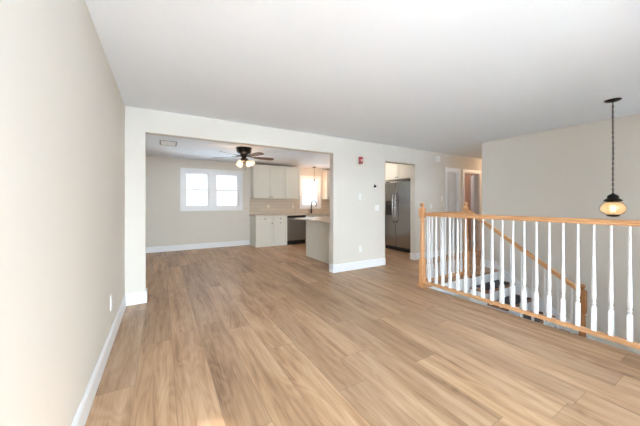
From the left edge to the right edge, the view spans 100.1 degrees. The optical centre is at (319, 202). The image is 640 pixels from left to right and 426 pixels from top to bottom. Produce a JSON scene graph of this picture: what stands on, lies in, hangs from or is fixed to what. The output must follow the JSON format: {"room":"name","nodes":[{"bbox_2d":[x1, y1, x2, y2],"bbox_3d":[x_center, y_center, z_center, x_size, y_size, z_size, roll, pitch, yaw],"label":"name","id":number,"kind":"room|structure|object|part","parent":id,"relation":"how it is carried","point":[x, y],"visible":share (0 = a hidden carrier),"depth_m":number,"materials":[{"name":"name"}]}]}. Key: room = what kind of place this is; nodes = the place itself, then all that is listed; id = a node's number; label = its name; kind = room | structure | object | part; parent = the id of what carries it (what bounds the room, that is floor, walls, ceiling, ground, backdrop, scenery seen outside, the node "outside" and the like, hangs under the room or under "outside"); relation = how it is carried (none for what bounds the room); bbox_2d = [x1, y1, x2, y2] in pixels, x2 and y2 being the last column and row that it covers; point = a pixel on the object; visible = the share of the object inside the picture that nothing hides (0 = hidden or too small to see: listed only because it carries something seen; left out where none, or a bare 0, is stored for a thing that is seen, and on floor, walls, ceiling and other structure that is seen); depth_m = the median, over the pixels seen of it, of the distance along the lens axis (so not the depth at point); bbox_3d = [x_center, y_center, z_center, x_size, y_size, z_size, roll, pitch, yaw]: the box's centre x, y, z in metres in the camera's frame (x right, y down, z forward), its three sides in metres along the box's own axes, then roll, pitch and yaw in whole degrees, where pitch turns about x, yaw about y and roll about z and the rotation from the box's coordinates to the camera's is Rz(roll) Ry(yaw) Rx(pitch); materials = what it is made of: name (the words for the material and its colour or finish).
{"room":"empty living room","nodes":[
{"label":"empty living room","id":0,"kind":"room"},
{"bbox_2d":[0,0,124,425],"bbox_3d":[-1.937,0.033,2.399,0.120,2.440,9.900,0,0,-31],"label":"wall","id":1,"kind":"structure","parent":0,"point":[62,107],"depth_m":1.15,"materials":[{"name":"paint"}]},
{"bbox_2d":[71,295,125,425],"bbox_3d":[-1.874,1.181,2.426,0.016,0.145,9.884,0,0,-31],"label":"baseboard","id":2,"kind":"structure","parent":1,"relation":"attached to","point":[81,416],"depth_m":1.80,"materials":[{"name":"white paint"}]},
{"bbox_2d":[110,294,111,310],"bbox_3d":[-1.840,0.877,2.363,0.011,0.125,0.070,0,0,-31],"label":"wall outlet","id":3,"kind":"object","parent":1,"relation":"attached to","point":[111,294],"visible":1,"depth_m":2.34,"materials":[{"name":"white plastic"}]},
{"bbox_2d":[146,156,329,246],"bbox_3d":[-0.433,0.033,9.094,9.510,2.440,0.132,0,0,-31],"label":"wall","id":4,"kind":"structure","parent":0,"point":[166,225],"depth_m":7.27,"materials":[{"name":"paint"}]},
{"bbox_2d":[146,240,249,252],"bbox_3d":[-3.253,1.181,7.359,2.650,0.145,0.016,0,0,-31],"label":"baseboard","id":5,"kind":"structure","parent":4,"relation":"attached to","point":[242,242],"depth_m":7.28,"materials":[{"name":"white paint"}]},
{"bbox_2d":[180,167,242,210],"bbox_3d":[-3.025,-0.362,7.563,1.640,1.160,0.138,0,0,-31],"label":"window","id":6,"kind":"structure","parent":4,"relation":"in","point":[212,174],"depth_m":7.50,"materials":[{"name":"white paint"}]},
{"bbox_3d":[-3.394,-0.585,7.396,0.585,0.465,0.030,0,0,-31],"label":"sash","id":7,"kind":"part","parent":6,"relation":"part of","materials":[{"name":"white glass"}]},
{"bbox_3d":[-3.376,-0.141,7.366,0.585,0.469,0.030,0,0,-31],"label":"sash","id":8,"kind":"part","parent":6,"relation":"part of","materials":[{"name":"white glass"}]},
{"bbox_3d":[-3.025,-0.362,7.564,1.430,0.950,0.136,0,0,-31],"label":"frame","id":9,"kind":"part","parent":6,"relation":"part of","materials":[{"name":"white paint"}]},
{"bbox_3d":[-2.713,-0.585,7.797,0.615,0.465,0.030,0,0,-31],"label":"sash","id":10,"kind":"part","parent":6,"relation":"part of","materials":[{"name":"white glass"}]},
{"bbox_3d":[-2.696,-0.141,7.767,0.615,0.469,0.030,0,0,-31],"label":"sash","id":11,"kind":"part","parent":6,"relation":"part of","materials":[{"name":"white glass"}]},
{"bbox_2d":[250,164,285,198],"bbox_3d":[-1.569,-0.627,8.150,1.005,0.990,0.360,0,0,-31],"label":"upper cabinet","id":12,"kind":"object","parent":4,"relation":"attached to","point":[266,182],"visible":0.98,"depth_m":8.01,"materials":[{"name":"paint"}]},
{"bbox_3d":[-1.710,-0.627,7.907,0.508,0.983,0.020,0,0,-31],"label":"door","id":13,"kind":"part","parent":12,"relation":"part of","materials":[{"name":"paint"}]},
{"bbox_3d":[-1.277,-0.627,8.162,0.483,0.983,0.020,0,0,-31],"label":"door","id":14,"kind":"part","parent":12,"relation":"part of","materials":[{"name":"paint"}]},
{"bbox_2d":[286,167,299,198],"bbox_3d":[-0.924,-0.627,8.531,0.490,0.990,0.360,0,0,-31],"label":"upper cabinet","id":15,"kind":"object","parent":4,"relation":"attached to","point":[292,173],"visible":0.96,"depth_m":8.40,"materials":[{"name":"paint"}]},
{"bbox_2d":[300,175,320,208],"bbox_3d":[-0.350,-0.362,9.140,0.820,1.110,0.138,0,0,-31],"label":"window","id":16,"kind":"structure","parent":4,"relation":"in","point":[317,178],"depth_m":9.15,"materials":[{"name":"white paint"}]},
{"bbox_3d":[-0.355,-0.362,9.147,0.640,0.930,0.120,0,0,-31],"label":"frame","id":17,"kind":"part","parent":16,"relation":"part of","materials":[{"name":"white paint"}]},
{"bbox_2d":[322,170,329,198],"bbox_3d":[0.431,-0.627,9.330,0.620,0.990,0.360,0,0,-31],"label":"upper cabinet","id":18,"kind":"object","parent":4,"relation":"attached to","point":[325,173],"visible":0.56,"depth_m":9.10,"materials":[{"name":"paint"}]},
{"bbox_3d":[0.502,-0.627,9.211,0.613,0.983,0.020,0,0,-31],"label":"door","id":19,"kind":"part","parent":18,"relation":"part of","materials":[{"name":"paint"}]},
{"bbox_2d":[125,106,481,293],"bbox_3d":[1.636,0.033,5.701,9.390,2.440,0.120,0,0,-31],"label":"wall partition","id":20,"kind":"structure","parent":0,"point":[354,223],"depth_m":4.90,"materials":[{"name":"paint"}]},
{"bbox_2d":[125,247,462,305],"bbox_3d":[1.636,1.181,5.701,9.390,0.145,0.152,0,0,-31],"label":"baseboard","id":21,"kind":"structure","parent":20,"relation":"attached to","point":[135,298],"depth_m":4.93,"materials":[{"name":"white paint"}]},
{"bbox_2d":[445,167,460,254],"bbox_3d":[3.233,0.198,6.626,0.610,2.110,0.148,0,0,-31],"label":"door","id":22,"kind":"structure","parent":20,"relation":"in","point":[452,175],"depth_m":6.62,"materials":[{"name":"white paint"}]},
{"bbox_2d":[462,169,480,250],"bbox_3d":[4.099,0.198,7.224,0.382,2.110,1.318,0,0,40],"label":"door","id":23,"kind":"structure","parent":20,"relation":"in","point":[476,178],"depth_m":7.18,"materials":[{"name":"white paint"}]},
{"bbox_2d":[85,240,639,425],"bbox_3d":[2.108,1.378,4.783,9.510,0.250,10.140,0,0,-31],"label":"floor","id":24,"kind":"structure","parent":0,"point":[243,335],"depth_m":2.20,"materials":[{"name":"brown wood"}]},
{"bbox_2d":[250,216,272,247],"bbox_3d":[-1.724,0.816,7.891,0.505,0.875,0.650,0,0,-31],"label":"base cabinet","id":25,"kind":"object","parent":24,"relation":"on","point":[261,227],"visible":0.99,"depth_m":7.66,"materials":[{"name":"paint"}]},
{"bbox_3d":[-1.580,0.457,7.647,0.498,0.145,0.020,0,0,-31],"label":"drawer","id":26,"kind":"part","parent":25,"relation":"part of","materials":[{"name":"paint"}]},
{"bbox_3d":[-1.580,0.842,7.647,0.498,0.606,0.020,0,0,-31],"label":"door","id":27,"kind":"part","parent":25,"relation":"part of","materials":[{"name":"paint"}]},
{"bbox_2d":[249,213,329,215],"bbox_3d":[-0.520,0.358,8.601,3.360,0.035,0.628,0,0,-31],"label":"countertop","id":28,"kind":"structure","parent":25,"relation":"on","point":[291,214],"depth_m":7.99,"materials":[{"name":"stone"}]},
{"bbox_2d":[273,216,286,245],"bbox_3d":[-1.313,0.816,8.133,0.445,0.875,0.650,0,0,-31],"label":"base cabinet","id":29,"kind":"object","parent":24,"relation":"on","point":[279,222],"visible":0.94,"depth_m":7.88,"materials":[{"name":"paint"}]},
{"bbox_3d":[-1.169,0.457,7.889,0.438,0.145,0.020,0,0,-31],"label":"drawer","id":30,"kind":"part","parent":29,"relation":"part of","materials":[{"name":"paint"}]},
{"bbox_2d":[287,215,305,244],"bbox_3d":[-0.845,0.817,8.395,0.615,0.872,0.674,0,0,-31],"label":"dishwasher","id":31,"kind":"object","parent":24,"relation":"on","point":[296,229],"visible":0.72,"depth_m":8.14,"materials":[{"name":"black metal"}]},
{"bbox_3d":[-0.719,1.192,8.181,0.615,0.122,0.025,0,0,-31],"label":"kick plate","id":32,"kind":"part","parent":31,"relation":"part of","materials":[{"name":"black plastic"}]},
{"bbox_3d":[-0.715,0.416,8.174,0.615,0.067,0.048,0,0,-31],"label":"control panel","id":33,"kind":"part","parent":31,"relation":"part of","materials":[{"name":"black plastic"}]},
{"bbox_2d":[306,221,329,263],"bbox_3d":[0.348,0.816,5.882,0.690,0.875,1.496,0,0,-31],"label":"base cabinet","id":34,"kind":"object","parent":24,"relation":"on","point":[317,233],"visible":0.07,"depth_m":5.85,"materials":[{"name":"paint"}]},
{"bbox_2d":[295,217,329,222],"bbox_3d":[0.234,0.358,5.825,0.980,0.035,1.512,0,0,-31],"label":"countertop","id":35,"kind":"structure","parent":34,"relation":"on","point":[316,219],"depth_m":5.81,"materials":[{"name":"stone"}]},
{"bbox_2d":[306,215,329,216],"bbox_3d":[-0.193,0.816,8.794,0.900,0.875,0.650,0,0,-31],"label":"base cabinet","id":36,"kind":"object","parent":24,"relation":"on","point":[306,215],"visible":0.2,"depth_m":8.53,"materials":[{"name":"paint"}]},
{"bbox_2d":[385,180,409,252],"bbox_3d":[2.294,0.341,7.139,0.836,1.825,0.902,0,0,-31],"label":"refrigerator","id":37,"kind":"object","parent":24,"relation":"on","point":[397,194],"visible":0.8,"depth_m":6.93,"materials":[{"name":"silver metal"}]},
{"bbox_3d":[1.900,0.295,7.201,0.068,1.685,0.395,0,0,-31],"label":"freezer door","id":38,"kind":"part","parent":37,"relation":"part of","materials":[{"name":"silver metal"}]},
{"bbox_3d":[1.919,0.123,7.036,0.085,0.781,0.028,0,0,-31],"label":"handle","id":39,"kind":"part","parent":37,"relation":"part of","materials":[{"name":"metal"}]},
{"bbox_3d":[1.967,0.123,6.955,0.085,0.781,0.028,0,0,-31],"label":"handle","id":40,"kind":"part","parent":37,"relation":"part of","materials":[{"name":"metal"}]},
{"bbox_3d":[2.131,0.295,6.810,0.068,1.685,0.501,0,0,-31],"label":"door","id":41,"kind":"part","parent":37,"relation":"part of","materials":[{"name":"silver metal"}]},
{"bbox_2d":[426,211,465,280],"bbox_3d":[2.023,0.669,4.327,1.060,1.054,0.060,0,0,-31],"label":"guard railing","id":42,"kind":"object","parent":24,"relation":"on","point":[461,271],"visible":0.69,"depth_m":4.31,"materials":[{"name":"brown wood"}]},
{"bbox_3d":[2.023,1.177,4.327,1.060,0.038,0.056,0,0,-31],"label":"rail","id":43,"kind":"part","parent":42,"relation":"part of","materials":[{"name":"brown wood"}]},
{"bbox_3d":[2.023,0.168,4.327,1.060,0.051,0.060,0,0,-31],"label":"rail","id":44,"kind":"part","parent":42,"relation":"part of","materials":[{"name":"brown wood"}]},
{"bbox_2d":[416,203,639,349],"bbox_3d":[2.687,0.623,2.078,0.124,1.260,4.649,0,0,-31],"label":"guard railing","id":45,"kind":"object","parent":24,"relation":"on","point":[423,283],"visible":1,"depth_m":2.80,"materials":[{"name":"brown wood"}]},
{"bbox_3d":[1.538,0.623,4.027,0.124,1.260,0.124,0,0,-31],"label":"newel post","id":46,"kind":"part","parent":45,"relation":"part of","materials":[{"name":"brown wood"}]},
{"bbox_3d":[2.719,0.168,2.049,0.060,0.051,4.567,0,0,-31],"label":"rail","id":47,"kind":"part","parent":45,"relation":"part of","materials":[{"name":"brown wood"}]},
{"bbox_3d":[2.719,1.177,2.049,0.056,0.038,4.567,0,0,-31],"label":"rail","id":48,"kind":"part","parent":45,"relation":"part of","materials":[{"name":"brown wood"}]},
{"bbox_2d":[85,0,639,168],"bbox_3d":[2.159,-1.262,4.814,9.630,0.150,10.140,0,0,-31],"label":"ceiling","id":49,"kind":"structure","parent":0,"point":[453,77],"depth_m":2.31,"materials":[{"name":"paint"}]},
{"bbox_2d":[160,140,176,145],"bbox_3d":[-3.008,-1.183,5.319,0.300,0.008,0.460,0,0,-31],"label":"ceiling vent","id":50,"kind":"object","parent":49,"relation":"in","point":[161,141],"visible":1,"depth_m":5.32,"materials":[{"name":"white plastic"}]},
{"bbox_2d":[214,146,273,169],"bbox_3d":[-1.595,-0.950,5.814,1.242,0.475,1.295,0,0,-31],"label":"ceiling fan","id":51,"kind":"object","parent":49,"relation":"hanging from","point":[243,151],"visible":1,"depth_m":5.70,"materials":[{"name":"black metal"}]},
{"bbox_3d":[-1.310,-0.995,5.489,0.455,0.007,0.136,0,-13,42],"label":"blade","id":52,"kind":"part","parent":51,"relation":"part of","materials":[{"name":"brown wood"}]},
{"bbox_3d":[-1.254,-0.995,6.012,0.455,0.007,0.136,0,-13,-30],"label":"blade","id":53,"kind":"part","parent":51,"relation":"part of","materials":[{"name":"brown wood"}]},
{"bbox_2d":[599,98,626,216],"bbox_3d":[3.376,-0.513,3.089,0.208,1.348,0.208,0,0,-15],"label":"pendant lantern","id":54,"kind":"object","parent":49,"relation":"hanging from","point":[612,198],"visible":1,"depth_m":3.08,"materials":[{"name":"beige glass"}]},
{"bbox_3d":[3.376,-0.638,3.089,0.013,1.038,0.011,0,0,-31],"label":"cord","id":55,"kind":"part","parent":54,"relation":"part of","materials":[{"name":"black plastic"}]},
{"bbox_3d":[3.376,-0.632,3.089,0.016,1.064,0.017,0,0,16],"label":"chain","id":56,"kind":"part","parent":54,"relation":"part of","materials":[{"name":"black metal"}]},
{"bbox_3d":[3.376,0.067,3.089,0.054,0.088,0.054,0,0,-31],"label":"bulb","id":57,"kind":"part","parent":54,"relation":"part of","materials":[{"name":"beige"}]},
{"bbox_3d":[3.376,0.062,3.089,0.208,0.138,0.208,0,0,-31],"label":"glass globe","id":58,"kind":"part","parent":54,"relation":"part of"},
{"bbox_2d":[465,174,472,239],"bbox_3d":[3.451,0.033,9.081,2.830,2.440,3.860,0,0,-31],"label":"wall","id":59,"kind":"structure","parent":0,"point":[467,176],"depth_m":9.10,"materials":[{"name":"paint"}]},
{"bbox_2d":[454,291,495,300],"bbox_3d":[2.433,1.688,4.580,2.055,0.370,0.100,0,0,-31],"label":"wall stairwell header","id":60,"kind":"structure","parent":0,"point":[457,295],"depth_m":4.50,"materials":[{"name":"paint"}]},
{"bbox_2d":[482,113,639,354],"bbox_3d":[4.482,1.243,3.246,0.120,4.860,4.840,0,0,-31],"label":"wall","id":61,"kind":"structure","parent":0,"point":[566,172],"depth_m":4.10,"materials":[{"name":"paint"}]},
{"bbox_2d":[428,278,479,295],"bbox_3d":[3.612,1.389,2.570,2.067,0.228,4.560,0,0,-31],"label":"trim","id":62,"kind":"structure","parent":61,"relation":"attached to","point":[461,281],"depth_m":4.37,"materials":[{"name":"white paint"}]},
{"bbox_3d":[2.181,0.033,8.332,0.120,2.440,3.860,0,0,-31],"label":"wall","id":63,"kind":"structure","parent":0,"visible":0},
{"bbox_2d":[385,163,409,181],"bbox_3d":[2.328,-0.867,7.189,0.777,0.500,0.980,0,0,-31],"label":"upper cabinet","id":64,"kind":"object","parent":63,"relation":"attached to","point":[393,172],"visible":0.56,"depth_m":7.04,"materials":[{"name":"paint"}]},
{"bbox_3d":[1.905,-0.867,7.224,0.020,0.493,0.483,0,0,-31],"label":"door","id":65,"kind":"part","parent":64,"relation":"part of","materials":[{"name":"paint"}]},
{"bbox_3d":[2.154,-0.867,6.801,0.020,0.493,0.483,0,0,-31],"label":"door","id":66,"kind":"part","parent":64,"relation":"part of","materials":[{"name":"paint"}]},
{"bbox_3d":[3.972,2.423,1.970,2.055,0.120,3.160,0,0,-31],"label":"floor","id":67,"kind":"structure","parent":0,"visible":0},
{"bbox_2d":[461,202,586,337],"bbox_3d":[2.891,1.173,3.977,0.124,2.380,1.609,0,0,-31],"label":"stair railing","id":68,"kind":"object","parent":67,"relation":"on","point":[583,293],"visible":0.47,"depth_m":3.80,"materials":[{"name":"brown wood"}]},
{"bbox_3d":[2.514,0.618,4.616,0.124,1.270,0.124,0,0,-31],"label":"newel post","id":69,"kind":"part","parent":68,"relation":"part of","materials":[{"name":"brown wood"}]},
{"bbox_3d":[2.898,0.614,3.964,0.060,1.007,1.454,0,0,-31],"label":"handrail","id":70,"kind":"part","parent":68,"relation":"part of","materials":[{"name":"brown wood"}]},
{"bbox_3d":[3.268,1.683,3.337,0.124,1.360,0.124,0,0,-31],"label":"newel post","id":71,"kind":"part","parent":68,"relation":"part of","materials":[{"name":"brown wood"}]},
{"bbox_2d":[469,264,594,340],"bbox_3d":[3.309,1.757,4.206,0.924,1.208,1.435,0,0,-31],"label":"staircase","id":72,"kind":"structure","parent":67,"relation":"on","point":[506,280],"depth_m":4.48,"materials":[{"name":"white paint"}]},
{"bbox_3d":[4.813,0.033,6.181,3.430,2.440,0.120,0,0,-31],"label":"wall","id":73,"kind":"structure","parent":0,"visible":0},
{"bbox_2d":[484,259,496,268],"bbox_3d":[4.791,1.181,6.084,3.566,0.145,0.296,0,0,-31],"label":"baseboard","id":74,"kind":"structure","parent":73,"relation":"attached to","point":[486,262],"depth_m":5.18,"materials":[{"name":"white paint"}]}
]}

